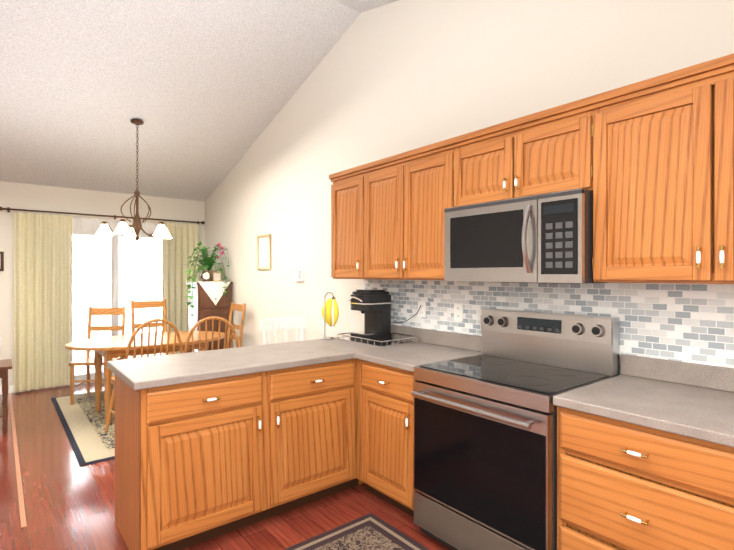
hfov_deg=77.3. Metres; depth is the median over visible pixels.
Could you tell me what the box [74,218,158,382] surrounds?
sliding glass door
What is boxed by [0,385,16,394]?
baseboard
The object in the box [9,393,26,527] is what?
transition strip
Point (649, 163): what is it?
upper cabinet
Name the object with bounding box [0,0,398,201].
ceiling
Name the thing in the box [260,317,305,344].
chair
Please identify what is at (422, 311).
outlet
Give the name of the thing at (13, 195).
wall
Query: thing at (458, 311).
outlet
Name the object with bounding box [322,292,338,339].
stand
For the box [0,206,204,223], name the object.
curtain rod
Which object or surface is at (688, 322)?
tile backsplash
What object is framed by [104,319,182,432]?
dining chair
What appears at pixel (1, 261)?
picture frame
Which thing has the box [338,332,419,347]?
serving tray
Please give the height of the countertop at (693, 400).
0.138 m
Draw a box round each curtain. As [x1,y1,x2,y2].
[14,212,71,391]
[162,222,198,353]
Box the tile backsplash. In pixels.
[365,279,733,375]
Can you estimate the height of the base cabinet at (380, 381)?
1.014 m
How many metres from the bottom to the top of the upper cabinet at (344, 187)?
0.838 m
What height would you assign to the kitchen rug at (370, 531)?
0.010 m
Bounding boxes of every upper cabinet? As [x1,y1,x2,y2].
[329,167,356,278]
[357,138,452,279]
[453,98,584,206]
[585,53,733,283]
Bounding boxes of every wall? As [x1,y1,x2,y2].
[0,181,204,386]
[205,0,733,376]
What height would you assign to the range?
1.195 m
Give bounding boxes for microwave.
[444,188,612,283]
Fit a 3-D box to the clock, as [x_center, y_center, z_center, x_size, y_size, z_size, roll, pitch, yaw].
[-2.060,0.019,5.861,0.116,0.133,0.052,0,0,-39]
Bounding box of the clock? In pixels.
[201,271,210,281]
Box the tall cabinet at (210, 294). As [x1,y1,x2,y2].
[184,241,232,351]
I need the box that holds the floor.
[0,381,450,549]
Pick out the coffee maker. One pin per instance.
(373, 306)
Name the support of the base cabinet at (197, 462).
on the floor
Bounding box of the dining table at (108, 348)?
[65,331,224,424]
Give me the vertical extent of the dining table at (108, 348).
0.734 m
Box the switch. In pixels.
[294,268,303,280]
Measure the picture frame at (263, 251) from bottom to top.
0.400 m
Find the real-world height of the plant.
0.947 m
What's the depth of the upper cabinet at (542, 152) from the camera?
2.34 m
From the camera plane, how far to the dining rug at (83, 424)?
4.19 m
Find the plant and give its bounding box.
[184,241,229,315]
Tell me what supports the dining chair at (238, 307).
on the floor
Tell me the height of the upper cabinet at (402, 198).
0.838 m
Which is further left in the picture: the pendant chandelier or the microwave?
the pendant chandelier
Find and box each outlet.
[418,301,425,316]
[454,303,462,320]
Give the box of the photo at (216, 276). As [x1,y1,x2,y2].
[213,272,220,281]
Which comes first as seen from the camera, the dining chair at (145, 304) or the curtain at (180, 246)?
the dining chair at (145, 304)
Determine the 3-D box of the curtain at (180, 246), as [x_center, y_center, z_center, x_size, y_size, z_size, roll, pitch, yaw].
[-2.669,0.317,6.579,0.510,2.115,0.090,0,0,-39]
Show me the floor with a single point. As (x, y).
(69, 502)
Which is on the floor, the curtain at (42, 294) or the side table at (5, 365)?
the side table at (5, 365)
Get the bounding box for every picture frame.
[0,252,3,270]
[257,234,270,269]
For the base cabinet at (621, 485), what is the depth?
1.63 m
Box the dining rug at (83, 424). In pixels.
[51,389,114,466]
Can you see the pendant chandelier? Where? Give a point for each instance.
(135, 228)
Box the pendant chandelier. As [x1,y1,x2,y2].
[96,119,171,240]
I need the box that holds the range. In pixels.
[411,308,619,549]
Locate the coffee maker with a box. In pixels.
[348,289,391,340]
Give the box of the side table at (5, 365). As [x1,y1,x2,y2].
[0,337,11,433]
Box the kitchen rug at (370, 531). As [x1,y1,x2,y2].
[284,513,428,549]
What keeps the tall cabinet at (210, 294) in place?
on the floor
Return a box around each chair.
[69,306,125,404]
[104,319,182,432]
[131,299,176,357]
[184,316,238,352]
[226,302,245,348]
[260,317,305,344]
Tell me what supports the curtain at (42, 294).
hanging from the curtain rod
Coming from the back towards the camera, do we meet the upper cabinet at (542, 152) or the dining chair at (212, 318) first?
the dining chair at (212, 318)
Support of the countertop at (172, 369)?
on the base cabinet at (197, 462)
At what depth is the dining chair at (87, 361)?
5.28 m
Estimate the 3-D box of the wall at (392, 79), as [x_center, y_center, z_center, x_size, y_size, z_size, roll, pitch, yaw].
[0.449,-0.542,3.420,0.150,3.890,9.300,0,0,-39]
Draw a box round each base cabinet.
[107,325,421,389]
[115,360,346,549]
[347,329,481,516]
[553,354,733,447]
[557,406,733,549]

